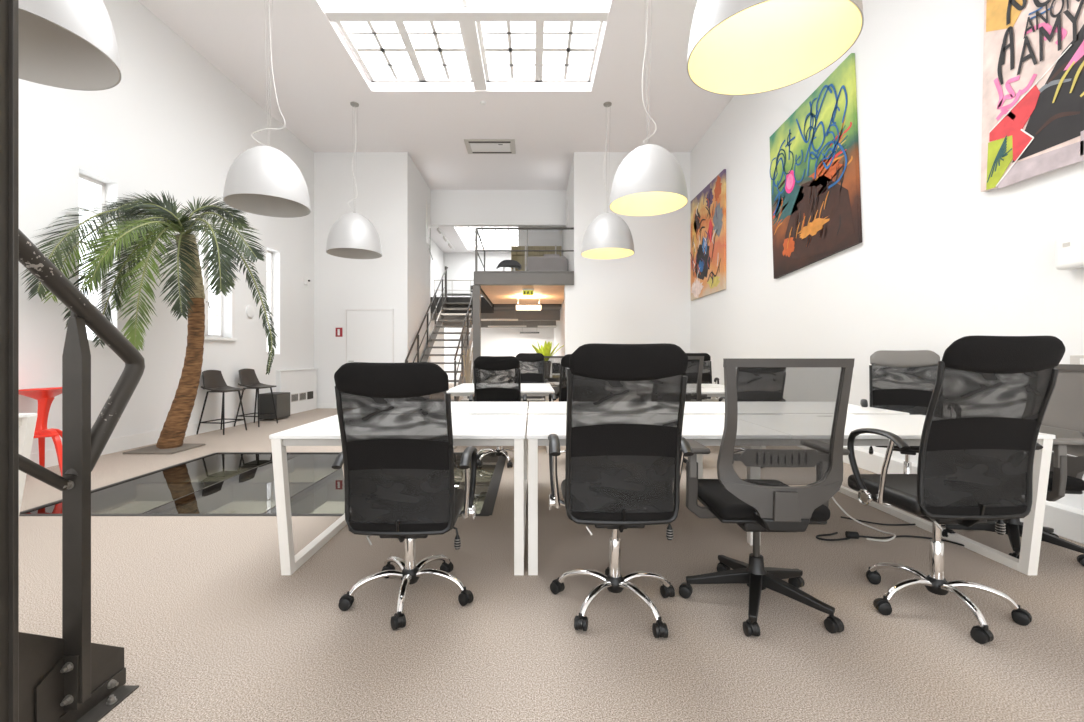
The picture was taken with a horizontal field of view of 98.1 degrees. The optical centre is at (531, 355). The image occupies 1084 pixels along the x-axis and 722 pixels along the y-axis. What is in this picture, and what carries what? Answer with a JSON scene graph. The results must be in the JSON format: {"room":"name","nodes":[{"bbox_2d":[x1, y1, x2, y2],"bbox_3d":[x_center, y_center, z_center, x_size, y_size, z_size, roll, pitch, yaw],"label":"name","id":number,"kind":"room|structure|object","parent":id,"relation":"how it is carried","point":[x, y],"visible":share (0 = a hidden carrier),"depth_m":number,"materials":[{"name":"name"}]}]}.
{"room":"open-plan office","nodes":[
{"label":"open-plan office","id":0,"kind":"room"},
{"bbox_2d":[19,0,313,453],"bbox_3d":[-5.277,-1.675,2.804,0.300,5.660,15.600,0,0,2],"label":"wall","id":1,"kind":"structure","parent":0,"point":[174,123],"depth_m":6.22,"materials":[{"name":"white paint"}]},
{"bbox_2d":[79,173,104,342],"bbox_3d":[-5.191,-1.115,5.452,0.050,1.940,0.460,0,0,2],"label":"window","id":2,"kind":"structure","parent":1,"relation":"in","point":[101,186],"depth_m":5.64,"materials":[{"name":"white paint"}]},
{"bbox_2d":[30,411,263,467],"bbox_3d":[-5.154,1.070,1.998,0.014,0.170,14.000,0,0,2],"label":"baseboard","id":3,"kind":"structure","parent":1,"relation":"attached to","point":[113,445],"depth_m":5.99,"materials":[{"name":"white paint"}]},
{"bbox_2d":[195,213,236,340],"bbox_3d":[-5.012,-1.195,7.337,0.250,1.900,0.860,0,0,2],"label":"window","id":4,"kind":"structure","parent":1,"relation":"in","point":[207,335],"depth_m":7.42,"materials":[{"name":"white paint"}]},
{"bbox_2d":[246,305,254,317],"bbox_3d":[-4.880,-0.775,8.152,0.045,0.220,0.200,0,0,2],"label":"disc","id":5,"kind":"object","parent":1,"relation":"attached to","point":[250,311],"visible":1,"depth_m":8.11,"materials":[{"name":"white paint"}]},
{"bbox_2d":[267,250,271,353],"bbox_3d":[-5.047,-1.020,8.870,0.050,1.970,0.420,0,0,2],"label":"window","id":6,"kind":"structure","parent":1,"relation":"in","point":[268,252],"depth_m":9.04,"materials":[{"name":"white paint"}]},
{"bbox_2d":[304,278,309,284],"bbox_3d":[-4.772,-1.585,9.991,0.107,0.140,0.100,0,0,0],"label":"fire alarm","id":7,"kind":"object","parent":1,"relation":"attached to","point":[306,280],"visible":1,"depth_m":9.95,"materials":[{"name":"white paint"}]},
{"bbox_2d":[314,152,430,402],"bbox_3d":[-4.075,-1.675,11.560,2.650,5.660,2.360,0,0,0],"label":"wall","id":8,"kind":"structure","parent":0,"point":[392,193],"depth_m":10.38,"materials":[{"name":"white paint"}]},
{"bbox_2d":[317,403,336,407],"bbox_3d":[-3.775,1.095,10.374,2.050,0.120,0.012,0,0,0],"label":"baseboard","id":9,"kind":"structure","parent":8,"relation":"attached to","point":[319,405],"depth_m":10.37,"materials":[{"name":"white paint"}]},
{"bbox_2d":[336,328,341,336],"bbox_3d":[-4.260,-0.525,10.373,0.150,0.200,0.011,0,0,0],"label":"fire sign","id":10,"kind":"object","parent":8,"relation":"attached to","point":[338,330],"visible":1,"depth_m":10.37,"materials":[{"name":"red plastic"}]},
{"bbox_2d":[345,309,393,362],"bbox_3d":[-3.580,0.060,10.338,1.060,2.190,0.085,0,0,0],"label":"door","id":11,"kind":"structure","parent":8,"relation":"in","point":[369,333],"depth_m":10.35,"materials":[{"name":"white paint"}]},
{"bbox_2d":[426,200,429,245],"bbox_3d":[-2.743,-3.495,12.410,0.023,1.100,0.460,0,0,0],"label":"window","id":12,"kind":"structure","parent":8,"relation":"in","point":[427,203],"depth_m":12.30,"materials":[{"name":"white"}]},
{"bbox_2d":[429,228,432,259],"bbox_3d":[-2.714,-2.995,12.609,0.053,0.800,0.240,0,0,5],"label":"conduit","id":13,"kind":"object","parent":8,"relation":"attached to","point":[430,228],"visible":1,"depth_m":12.50,"materials":[{"name":"grey"}]},
{"bbox_2d":[138,0,733,189],"bbox_3d":[-0.950,-4.645,3.870,9.300,0.280,17.740,0,0,0],"label":"ceiling","id":14,"kind":"structure","parent":0,"point":[317,74],"depth_m":8.16,"materials":[{"name":"white paint"}]},
{"bbox_2d":[19,0,120,90],"bbox_3d":[-3.070,-3.175,2.800,0.939,2.660,0.939,0,0,42],"label":"pendant lamp","id":15,"kind":"object","parent":14,"relation":"hanging from","point":[66,44],"visible":0.91,"depth_m":3.15,"materials":[{"name":"white metal"}]},
{"bbox_2d":[223,0,310,217],"bbox_3d":[-3.250,-3.175,5.800,0.939,2.660,0.939,0,0,-42],"label":"pendant lamp","id":16,"kind":"object","parent":14,"relation":"hanging from","point":[262,180],"visible":1,"depth_m":5.56,"materials":[{"name":"white metal"}]},
{"bbox_2d":[326,102,381,258],"bbox_3d":[-3.170,-3.165,8.400,0.939,2.680,0.939,0,0,18],"label":"pendant lamp","id":17,"kind":"object","parent":14,"relation":"hanging from","point":[352,235],"visible":1,"depth_m":8.12,"materials":[{"name":"white metal"}]},
{"bbox_2d":[325,0,608,89],"bbox_3d":[-0.860,-4.622,5.300,3.740,0.195,5.400,0,0,0],"label":"window","id":18,"kind":"structure","parent":14,"relation":"attached to","point":[470,15],"depth_m":6.68,"materials":[{"name":"white paint"}]},
{"bbox_2d":[464,139,515,153],"bbox_3d":[-0.890,-4.488,10.100,1.060,0.034,0.680,0,0,0],"label":"ceiling vent","id":19,"kind":"object","parent":14,"relation":"in","point":[473,146],"visible":1,"depth_m":10.04,"materials":[{"name":"grey plastic"}]},
{"bbox_2d":[470,143,510,151],"bbox_3d":[-0.890,-4.480,10.105,0.840,0.014,0.390,0,0,0],"label":"grille","id":20,"kind":"object","parent":19,"relation":"attached to","point":[474,147],"depth_m":10.08,"materials":[{"name":"white paint"}]},
{"bbox_2d":[581,102,633,258],"bbox_3d":[1.350,-3.165,8.400,0.939,2.680,0.939,0,0,33],"label":"pendant lamp","id":21,"kind":"object","parent":14,"relation":"hanging from","point":[608,236],"visible":0.98,"depth_m":8.10,"materials":[{"name":"white metal"}]},
{"bbox_2d":[609,0,687,215],"bbox_3d":[1.430,-3.185,5.800,0.939,2.640,0.939,0,0,-42],"label":"pendant lamp","id":22,"kind":"object","parent":14,"relation":"hanging from","point":[649,181],"visible":1,"depth_m":5.53,"materials":[{"name":"white metal"}]},
{"bbox_2d":[687,0,863,94],"bbox_3d":[1.430,-3.170,2.840,0.939,2.670,0.939,0,0,-42],"label":"pendant lamp","id":23,"kind":"object","parent":14,"relation":"hanging from","point":[736,47],"visible":1,"depth_m":3.14,"materials":[{"name":"white metal"}]},
{"bbox_2d":[431,238,443,369],"bbox_3d":[-3.550,-1.645,15.700,0.200,5.600,5.600,0,0,0],"label":"wall","id":24,"kind":"structure","parent":0,"point":[437,264],"depth_m":17.16,"materials":[{"name":"white paint"}]},
{"bbox_2d":[431,297,493,312],"bbox_3d":[-2.300,-1.595,14.735,2.200,0.500,0.030,0,0,0],"label":"trim","id":25,"kind":"structure","parent":24,"relation":"attached to","point":[485,306],"depth_m":14.72,"materials":[{"name":"grey"}]},
{"bbox_2d":[443,321,555,327],"bbox_3d":[-1.260,-1.275,18.270,4.380,0.340,0.140,0,0,0],"label":"ceiling beam","id":26,"kind":"structure","parent":24,"relation":"attached to","point":[484,324],"depth_m":18.20,"materials":[{"name":"grey"}]},
{"bbox_2d":[431,227,517,252],"bbox_3d":[-1.260,-4.195,15.670,4.380,0.300,5.460,0,0,0],"label":"ceiling","id":27,"kind":"structure","parent":0,"point":[451,233],"depth_m":17.20,"materials":[{"name":"white paint"}]},
{"bbox_2d":[436,227,453,249],"bbox_3d":[-2.926,-3.952,15.950,0.109,0.187,3.500,0,0,0],"label":"track light","id":28,"kind":"object","parent":27,"relation":"attached to","point":[438,228],"visible":0.97,"depth_m":15.72,"materials":[{"name":"white metal"}]},
{"bbox_2d":[456,227,517,247],"bbox_3d":[-1.400,-4.170,16.250,2.140,0.090,3.340,0,0,0],"label":"window","id":29,"kind":"structure","parent":27,"relation":"attached to","point":[470,231],"depth_m":16.23,"materials":[{"name":"white glass"}]},
{"bbox_2d":[444,253,510,296],"bbox_3d":[-1.160,-3.145,18.500,4.580,2.600,0.200,0,0,0],"label":"wall","id":30,"kind":"structure","parent":0,"point":[461,266],"depth_m":18.40,"materials":[{"name":"white paint"}]},
{"bbox_2d":[431,190,565,226],"bbox_3d":[-1.335,-4.130,12.840,4.530,1.150,0.200,0,0,0],"label":"wall header","id":31,"kind":"structure","parent":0,"point":[449,208],"depth_m":12.74,"materials":[{"name":"white paint"}]},
{"bbox_2d":[444,328,553,382],"bbox_3d":[-2.400,-0.445,20.100,7.200,3.200,0.200,0,0,0],"label":"wall","id":32,"kind":"structure","parent":0,"point":[494,341],"depth_m":20.00,"materials":[{"name":"white paint"}]},
{"bbox_2d":[474,271,573,306],"bbox_3d":[-0.175,-1.702,12.510,2.210,0.315,4.460,0,0,0],"label":"floor","id":33,"kind":"structure","parent":0,"point":[497,287],"depth_m":10.50,"materials":[{"name":"grey paint"}]},
{"bbox_2d":[496,260,521,270],"bbox_3d":[-0.560,-2.078,11.300,0.560,0.471,0.500,0,0,-9],"label":"shell chair","id":34,"kind":"object","parent":33,"relation":"on","point":[514,264],"visible":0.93,"depth_m":11.07,"materials":[{"name":"black plastic"}]},
{"bbox_2d":[475,227,573,270],"bbox_3d":[-0.175,-2.225,11.369,2.190,1.201,2.102,0,0,0],"label":"gallery railing","id":35,"kind":"object","parent":33,"relation":"on","point":[477,235],"visible":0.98,"depth_m":10.33,"materials":[{"name":"black metal"}]},
{"bbox_2d":[516,305,540,309],"bbox_3d":[-0.090,-1.400,12.500,0.670,0.350,0.130,0,0,0],"label":"pendant","id":36,"kind":"object","parent":33,"relation":"hanging from","point":[518,307],"visible":1,"depth_m":12.44,"materials":[{"name":"beige"}]},
{"bbox_2d":[523,289,533,294],"bbox_3d":[-0.090,-1.500,11.000,0.260,0.150,0.040,0,0,0],"label":"exit sign","id":37,"kind":"object","parent":33,"relation":"attached to","point":[525,291],"visible":1,"depth_m":10.98,"materials":[{"name":"yellow plastic"}]},
{"bbox_2d":[511,245,561,270],"bbox_3d":[0.130,-2.565,13.950,1.500,1.440,0.100,0,0,0],"label":"screen","id":38,"kind":"object","parent":33,"relation":"on","point":[519,256],"visible":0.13,"depth_m":13.92,"materials":[{"name":"brown"}]},
{"bbox_2d":[526,257,567,270],"bbox_3d":[0.380,-2.185,12.315,1.060,0.680,0.870,0,0,0],"label":"sofa","id":39,"kind":"object","parent":33,"relation":"on","point":[534,263],"visible":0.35,"depth_m":11.88,"materials":[{"name":"grey fabric"}]},
{"bbox_2d":[543,254,558,256],"bbox_3d":[0.500,-2.455,12.170,0.420,0.360,0.120,0,0,0],"label":"cushion","id":40,"kind":"object","parent":39,"relation":"on","point":[544,255],"visible":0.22,"depth_m":12.16,"materials":[{"name":"grey fabric"}]},
{"bbox_2d":[494,305,561,310],"bbox_3d":[-1.260,-1.562,17.380,4.380,0.075,5.240,0,0,0],"label":"ceiling","id":41,"kind":"structure","parent":0,"point":[496,307],"depth_m":15.09,"materials":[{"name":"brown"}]},
{"bbox_2d":[431,311,559,320],"bbox_3d":[-1.260,-1.345,15.670,4.380,0.320,0.140,0,0,0],"label":"ceiling beam","id":42,"kind":"structure","parent":41,"relation":"attached to","point":[520,315],"depth_m":15.60,"materials":[{"name":"grey"}]},
{"bbox_2d":[481,319,517,320],"bbox_3d":[-1.325,-1.335,15.245,1.750,0.380,0.090,0,0,0],"label":"light","id":43,"kind":"object","parent":41,"relation":"hanging from","point":[481,319],"visible":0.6,"depth_m":15.20,"materials":[{"name":"white"}]},
{"bbox_2d":[488,325,525,326],"bbox_3d":[-0.900,-1.285,17.045,1.400,0.480,0.090,0,0,0],"label":"light","id":44,"kind":"object","parent":41,"relation":"hanging from","point":[488,325],"visible":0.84,"depth_m":17.00,"materials":[{"name":"white"}]},
{"bbox_2d":[538,325,556,326],"bbox_3d":[0.550,-1.285,17.045,0.700,0.480,0.090,0,0,0],"label":"light","id":45,"kind":"object","parent":41,"relation":"hanging from","point":[538,325],"visible":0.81,"depth_m":17.00,"materials":[{"name":"white"}]},
{"bbox_2d":[494,304,561,304],"bbox_3d":[-1.260,-1.725,16.575,4.380,0.240,3.650,0,0,0],"label":"floor","id":46,"kind":"structure","parent":0,"point":[494,304],"depth_m":14.75,"materials":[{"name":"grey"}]},
{"bbox_2d":[434,280,473,296],"bbox_3d":[-2.375,-2.164,15.300,1.650,0.639,0.040,0,0,0],"label":"landing railing","id":47,"kind":"object","parent":46,"relation":"on","point":[434,280],"visible":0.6,"depth_m":15.28,"materials":[{"name":"grey metal"}]},
{"bbox_2d":[443,293,481,296],"bbox_3d":[-2.350,-2.005,16.400,1.500,0.320,0.600,0,0,0],"label":"table","id":48,"kind":"object","parent":46,"relation":"on","point":[448,294],"visible":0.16,"depth_m":16.32,"materials":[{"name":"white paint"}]},
{"bbox_2d":[518,230,562,256],"bbox_3d":[0.255,-2.945,14.350,1.350,2.200,0.100,0,0,0],"label":"wall","id":49,"kind":"structure","parent":0,"point":[535,237],"depth_m":14.30,"materials":[{"name":"white paint"}]},
{"bbox_2d":[19,383,1083,721],"bbox_3d":[-0.950,1.255,7.600,9.300,0.200,25.200,0,0,0],"label":"floor","id":50,"kind":"structure","parent":0,"point":[202,611],"depth_m":2.04,"materials":[{"name":"beige carpet"}]},
{"bbox_2d":[0,0,18,721],"bbox_3d":[-1.285,-1.675,1.030,0.230,5.659,0.220,0,0,0],"label":"steel column","id":51,"kind":"structure","parent":50,"relation":"on","point":[9,9],"depth_m":1.09,"materials":[{"name":"black metal"}]},
{"bbox_2d":[19,413,36,512],"bbox_3d":[-4.249,0.782,2.980,1.402,0.745,0.800,0,0,0],"label":"side table","id":52,"kind":"object","parent":50,"relation":"on","point":[27,421],"visible":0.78,"depth_m":3.33,"materials":[{"name":"white laminate"}]},
{"bbox_2d":[19,387,61,475],"bbox_3d":[-4.761,0.730,4.611,0.531,0.856,0.417,0,0,-8],"label":"stool","id":53,"kind":"object","parent":50,"relation":"on","point":[45,397],"visible":0.7,"depth_m":4.56,"materials":[{"name":"red plastic"}]},
{"bbox_2d":[19,229,144,721],"bbox_3d":[-1.830,-0.044,0.878,0.920,2.397,1.637,0,0,0],"label":"metal frame","id":54,"kind":"structure","parent":50,"relation":"on","point":[68,678],"depth_m":1.45,"materials":[{"name":"black metal"}]},
{"bbox_2d":[19,192,277,453],"bbox_3d":[-4.301,-0.508,5.589,2.231,3.365,1.784,0,0,-30],"label":"palm tree","id":55,"kind":"object","parent":50,"relation":"on","point":[170,441],"visible":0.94,"depth_m":5.29,"materials":[{"name":"green plant"}]},
{"bbox_2d":[196,370,246,434],"bbox_3d":[-4.690,0.684,7.120,0.461,0.947,0.470,0,0,8],"label":"bar stool","id":56,"kind":"object","parent":50,"relation":"on","point":[213,380],"visible":1,"depth_m":7.13,"materials":[{"name":"grey plastic"}]},
{"bbox_2d":[234,369,277,426],"bbox_3d":[-4.620,0.684,7.880,0.461,0.947,0.470,0,0,8],"label":"bar stool","id":57,"kind":"object","parent":50,"relation":"on","point":[248,378],"visible":1,"depth_m":7.90,"materials":[{"name":"grey leather"}]},
{"bbox_2d":[19,452,506,515],"bbox_3d":[-2.035,1.243,4.505,3.490,0.184,2.230,0,0,0],"label":"trim","id":58,"kind":"structure","parent":50,"relation":"attached to","point":[489,502],"depth_m":3.80,"materials":[{"name":"grey metal"}]},
{"bbox_2d":[23,454,271,513],"bbox_3d":[-3.310,1.179,4.505,0.868,0.041,2.150,0,0,0],"label":"pane","id":59,"kind":"object","parent":58,"relation":"in","point":[145,493],"visible":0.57,"depth_m":4.24,"materials":[{"name":"clear glass"}]},
{"bbox_2d":[143,454,337,513],"bbox_3d":[-2.425,1.179,4.505,0.878,0.041,2.150,0,0,0],"label":"pane","id":60,"kind":"object","parent":58,"relation":"in","point":[252,491],"visible":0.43,"depth_m":4.05,"materials":[{"name":"clear glass"}]},
{"bbox_2d":[264,468,344,513],"bbox_3d":[-1.540,1.179,4.505,0.868,0.041,2.150,0,0,0],"label":"pane","id":61,"kind":"object","parent":58,"relation":"in","point":[326,496],"visible":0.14,"depth_m":3.82,"materials":[{"name":"clear glass"}]},
{"bbox_2d":[454,454,498,513],"bbox_3d":[-0.710,1.179,4.505,0.768,0.041,2.150,0,0,0],"label":"pane","id":62,"kind":"object","parent":58,"relation":"in","point":[484,473],"visible":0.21,"depth_m":4.52,"materials":[{"name":"clear glass"}]},
{"bbox_2d":[259,392,289,420],"bbox_3d":[-4.687,0.915,8.560,0.346,0.480,0.440,0,0,4],"label":"box","id":63,"kind":"object","parent":50,"relation":"on","point":[281,399],"visible":0.89,"depth_m":8.35,"materials":[{"name":"grey"}]},
{"bbox_2d":[275,368,317,413],"bbox_3d":[-4.788,0.713,9.624,0.115,0.885,1.410,0,0,2],"label":"cover","id":64,"kind":"object","parent":50,"relation":"on","point":[301,384],"visible":0.74,"depth_m":9.60,"materials":[{"name":"white metal"}]},
{"bbox_2d":[291,391,312,401],"bbox_3d":[-4.747,0.835,9.568,0.059,0.160,1.159,0,0,0],"label":"grille","id":65,"kind":"object","parent":64,"relation":"attached to","point":[296,396],"depth_m":9.68,"materials":[{"name":"grey"}]},
{"bbox_2d":[269,402,527,574],"bbox_3d":[-0.710,0.784,3.375,1.347,0.742,1.810,0,0,0],"label":"table","id":66,"kind":"object","parent":50,"relation":"on","point":[473,423],"visible":0.59,"depth_m":2.50,"materials":[{"name":"white laminate"}]},
{"bbox_2d":[331,362,476,629],"bbox_3d":[-0.582,0.590,2.226,0.620,1.130,0.628,0,0,0],"label":"office chair","id":67,"kind":"object","parent":50,"relation":"on","point":[396,458],"visible":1,"depth_m":2.04,"materials":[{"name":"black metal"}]},
{"bbox_2d":[405,266,472,401],"bbox_3d":[-2.174,-0.829,12.470,1.092,3.968,5.140,0,0,0],"label":"stair","id":68,"kind":"structure","parent":50,"relation":"on","point":[430,341],"depth_m":12.28,"materials":[{"name":"grey metal"}]},
{"bbox_2d":[462,316,467,382],"bbox_3d":[-2.180,-0.185,15.500,0.200,2.680,0.200,0,0,0],"label":"support column","id":69,"kind":"structure","parent":50,"relation":"on","point":[463,317],"depth_m":15.40,"materials":[{"name":"grey metal"}]},
{"bbox_2d":[462,347,472,401],"bbox_3d":[-1.403,0.480,10.535,0.268,1.350,0.282,0,0,40],"label":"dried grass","id":70,"kind":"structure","parent":50,"relation":"on","point":[468,376],"depth_m":10.52,"materials":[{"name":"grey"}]},
{"bbox_2d":[473,285,480,382],"bbox_3d":[-1.220,-0.203,10.385,0.160,2.715,0.150,0,0,0],"label":"column","id":71,"kind":"structure","parent":50,"relation":"on","point":[476,288],"depth_m":10.31,"materials":[{"name":"grey metal"}]},
{"bbox_2d":[469,356,526,467],"bbox_3d":[-0.360,0.578,5.105,0.615,1.155,0.666,0,0,0],"label":"office chair","id":72,"kind":"object","parent":50,"relation":"on","point":[496,378],"visible":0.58,"depth_m":4.86,"materials":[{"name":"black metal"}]},
{"bbox_2d":[447,383,554,453],"bbox_3d":[-0.390,0.784,6.350,1.316,0.742,1.600,0,0,0],"label":"table","id":73,"kind":"object","parent":50,"relation":"on","point":[465,389],"visible":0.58,"depth_m":5.82,"materials":[{"name":"white laminate"}]},
{"bbox_2d":[461,399,544,400],"bbox_3d":[-0.390,0.595,6.350,1.120,0.020,0.200,0,0,0],"label":"cable tray","id":74,"kind":"object","parent":73,"relation":"on","point":[461,399],"depth_m":6.29,"materials":[{"name":"grey metal"}]},
{"bbox_2d":[516,353,547,422],"bbox_3d":[-0.057,0.553,7.484,0.615,1.205,0.628,0,0,5],"label":"office chair","id":75,"kind":"object","parent":50,"relation":"on","point":[532,365],"visible":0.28,"depth_m":7.70,"materials":[{"name":"black fabric"}]},
{"bbox_2d":[544,356,563,398],"bbox_3d":[0.340,0.578,8.457,0.690,1.155,0.686,0,0,0],"label":"office chair","id":76,"kind":"object","parent":50,"relation":"on","point":[556,388],"visible":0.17,"depth_m":8.19,"materials":[{"name":"black plastic"}]},
{"bbox_2d":[549,354,570,452],"bbox_3d":[0.501,0.568,5.035,0.615,1.175,0.667,0,0,-5],"label":"office chair","id":77,"kind":"object","parent":50,"relation":"on","point":[564,365],"visible":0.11,"depth_m":4.79,"materials":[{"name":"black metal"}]},
{"bbox_2d":[548,343,693,637],"bbox_3d":[0.385,0.553,2.155,0.615,1.205,0.648,0,0,0],"label":"office chair","id":78,"kind":"object","parent":50,"relation":"on","point":[626,448],"visible":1,"depth_m":1.96,"materials":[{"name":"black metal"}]},
{"bbox_2d":[683,356,706,468],"bbox_3d":[1.480,0.578,5.021,0.690,1.155,0.673,0,0,2],"label":"office chair","id":79,"kind":"object","parent":50,"relation":"on","point":[698,395],"visible":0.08,"depth_m":4.74,"materials":[{"name":"black plastic"}]},
{"bbox_2d":[683,353,718,398],"bbox_3d":[2.871,0.553,8.085,0.615,1.205,0.662,0,0,30],"label":"office chair","id":80,"kind":"object","parent":50,"relation":"on","point":[691,373],"visible":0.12,"depth_m":7.85,"materials":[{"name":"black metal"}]},
{"bbox_2d":[685,384,765,448],"bbox_3d":[2.150,0.784,6.250,1.196,0.742,1.600,0,0,0],"label":"table","id":81,"kind":"object","parent":50,"relation":"on","point":[713,391],"visible":0.24,"depth_m":6.00,"materials":[{"name":"white laminate"}]},
{"bbox_2d":[685,399,724,401],"bbox_3d":[2.150,0.595,6.250,1.000,0.020,0.200,0,0,0],"label":"cable tray","id":82,"kind":"object","parent":81,"relation":"on","point":[692,400],"depth_m":6.18,"materials":[{"name":"grey metal"}]},
{"bbox_2d":[719,367,786,468],"bbox_3d":[2.378,0.593,5.066,0.617,1.125,0.628,0,0,6],"label":"office chair","id":83,"kind":"object","parent":50,"relation":"on","point":[754,384],"visible":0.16,"depth_m":4.84,"materials":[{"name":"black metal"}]},
{"bbox_2d":[679,358,854,636],"bbox_3d":[1.048,0.583,2.196,0.693,1.145,0.664,0,0,2],"label":"office chair","id":84,"kind":"object","parent":50,"relation":"on","point":[756,506],"visible":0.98,"depth_m":1.96,"materials":[{"name":"black plastic"}]},
{"bbox_2d":[527,402,1054,574],"bbox_3d":[1.363,0.784,3.375,2.781,0.742,1.810,0,0,0],"label":"table","id":85,"kind":"object","parent":50,"relation":"on","point":[759,424],"visible":0.68,"depth_m":2.69,"materials":[{"name":"white laminate"}]},
{"bbox_2d":[808,447,895,541],"bbox_3d":[2.194,0.878,3.261,0.215,0.551,0.694,0,0,-2],"label":"power cord","id":86,"kind":"object","parent":85,"relation":"hanging from","point":[835,501],"visible":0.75,"depth_m":3.11,"materials":[{"name":"white plastic"}]},
{"bbox_2d":[816,531,963,545],"bbox_3d":[2.216,1.135,2.951,0.842,0.044,0.145,0,0,7],"label":"power cord","id":87,"kind":"object","parent":50,"relation":"on","point":[849,534],"visible":0.94,"depth_m":2.96,"materials":[{"name":"black plastic"}]},
{"bbox_2d":[860,350,939,473],"bbox_3d":[3.033,0.553,3.800,0.615,1.205,0.650,0,0,34],"label":"office chair","id":88,"kind":"object","parent":50,"relation":"on","point":[902,381],"visible":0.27,"depth_m":3.99,"materials":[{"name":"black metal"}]},
{"bbox_2d":[841,516,1044,541],"bbox_3d":[2.806,1.147,3.092,1.315,0.010,0.206,0,0,28],"label":"power cord","id":89,"kind":"object","parent":50,"relation":"on","point":[841,516],"visible":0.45,"depth_m":3.20,"materials":[{"name":"black rubber"}]},
{"bbox_2d":[847,336,1064,643],"bbox_3d":[1.857,0.538,2.126,0.622,1.235,0.628,0,0,-1],"label":"office chair","id":90,"kind":"object","parent":50,"relation":"on","point":[991,396],"visible":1,"depth_m":1.95,"materials":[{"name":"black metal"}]},
{"bbox_2d":[942,364,1083,565],"bbox_3d":[2.908,0.603,2.838,0.654,1.105,0.690,0,0,10],"label":"office chair","id":91,"kind":"object","parent":50,"relation":"on","point":[1063,418],"visible":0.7,"depth_m":2.73,"materials":[{"name":"black plastic"}]},
{"bbox_3d":[0.350,0.784,9.475,1.396,0.742,1.450,0,0,0],"label":"table","id":92,"kind":"object","parent":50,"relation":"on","visible":0},
{"bbox_2d":[532,341,563,377],"bbox_3d":[0.297,0.059,9.036,0.618,0.711,0.679,0,0,0],"label":"potted plant","id":93,"kind":"object","parent":92,"relation":"on","point":[546,350],"visible":0.73,"depth_m":8.91,"materials":[{"name":"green plant"}]},
{"bbox_2d":[551,362,560,377],"bbox_3d":[0.460,0.264,9.000,0.180,0.300,0.120,0,0,0],"label":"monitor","id":94,"kind":"object","parent":92,"relation":"on","point":[555,366],"visible":0.86,"depth_m":8.98,"materials":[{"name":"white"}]},
{"bbox_3d":[-2.035,1.295,4.505,3.450,0.160,2.190,0,0,0],"label":"trim","id":95,"kind":"structure","parent":50,"relation":"attached to","visible":0},
{"bbox_2d":[140,453,341,513],"bbox_3d":[-1.985,1.181,4.505,1.782,0.048,2.190,0,0,0],"label":"trim","id":96,"kind":"structure","parent":95,"relation":"on","point":[290,453],"depth_m":4.08,"materials":[{"name":"metal"}]},
{"bbox_2d":[554,152,689,384],"bbox_3d":[2.215,-1.675,15.190,2.970,5.660,9.620,0,0,0],"label":"wall","id":97,"kind":"structure","parent":0,"point":[642,297],"depth_m":10.38,"materials":[{"name":"white paint"}]},
{"bbox_2d":[566,200,567,226],"bbox_3d":[0.922,-3.745,12.410,0.023,0.600,0.460,0,0,0],"label":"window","id":98,"kind":"structure","parent":97,"relation":"in","point":[567,200],"depth_m":12.31,"materials":[{"name":"white"}]},
{"bbox_2d":[690,0,1083,509],"bbox_3d":[3.600,-1.675,2.690,0.200,5.660,15.380,0,0,0],"label":"wall","id":99,"kind":"structure","parent":0,"point":[940,260],"depth_m":4.46,"materials":[{"name":"white paint"}]},
{"bbox_2d":[690,169,725,300],"bbox_3d":[3.472,-2.285,9.361,0.046,2.160,1.802,0,0,0],"label":"painting","id":100,"kind":"object","parent":99,"relation":"attached to","point":[708,208],"visible":1,"depth_m":9.15,"materials":[{"name":"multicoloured paint"}]},
{"bbox_2d":[770,53,861,278],"bbox_3d":[3.471,-2.192,5.904,0.047,2.174,1.863,0,0,0],"label":"painting","id":101,"kind":"object","parent":99,"relation":"attached to","point":[815,173],"visible":1,"depth_m":5.67,"materials":[{"name":"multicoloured paint"}]},
{"bbox_2d":[797,446,1083,543],"bbox_3d":[3.440,1.065,2.690,0.120,0.180,15.380,0,0,0],"label":"baseboard","id":102,"kind":"structure","parent":99,"relation":"attached to","point":[1066,521],"depth_m":3.08,"materials":[{"name":"white paint"}]},
{"bbox_2d":[981,0,1083,191],"bbox_3d":[3.469,-2.295,2.723,0.051,2.177,1.838,0,1,0],"label":"painting","id":103,"kind":"object","parent":99,"relation":"attached to","point":[1033,95],"visible":1,"depth_m":3.25,"materials":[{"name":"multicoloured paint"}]},
{"bbox_2d":[1055,230,1083,269],"bbox_3d":[3.449,-0.670,2.930,0.102,0.230,0.280,0,0,0],"label":"wall dispenser","id":104,"kind":"object","parent":99,"relation":"attached to","point":[1069,247],"visible":1,"depth_m":2.97,"materials":[{"name":"white paint"}]},
{"bbox_2d":[1070,355,1083,364],"bbox_3d":[3.492,0.033,2.990,0.016,0.075,0.120,0,0,0],"label":"wall switch","id":105,"kind":"object","parent":99,"relation":"attached to","point":[1074,359],"visible":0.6,"depth_m":3.00,"materials":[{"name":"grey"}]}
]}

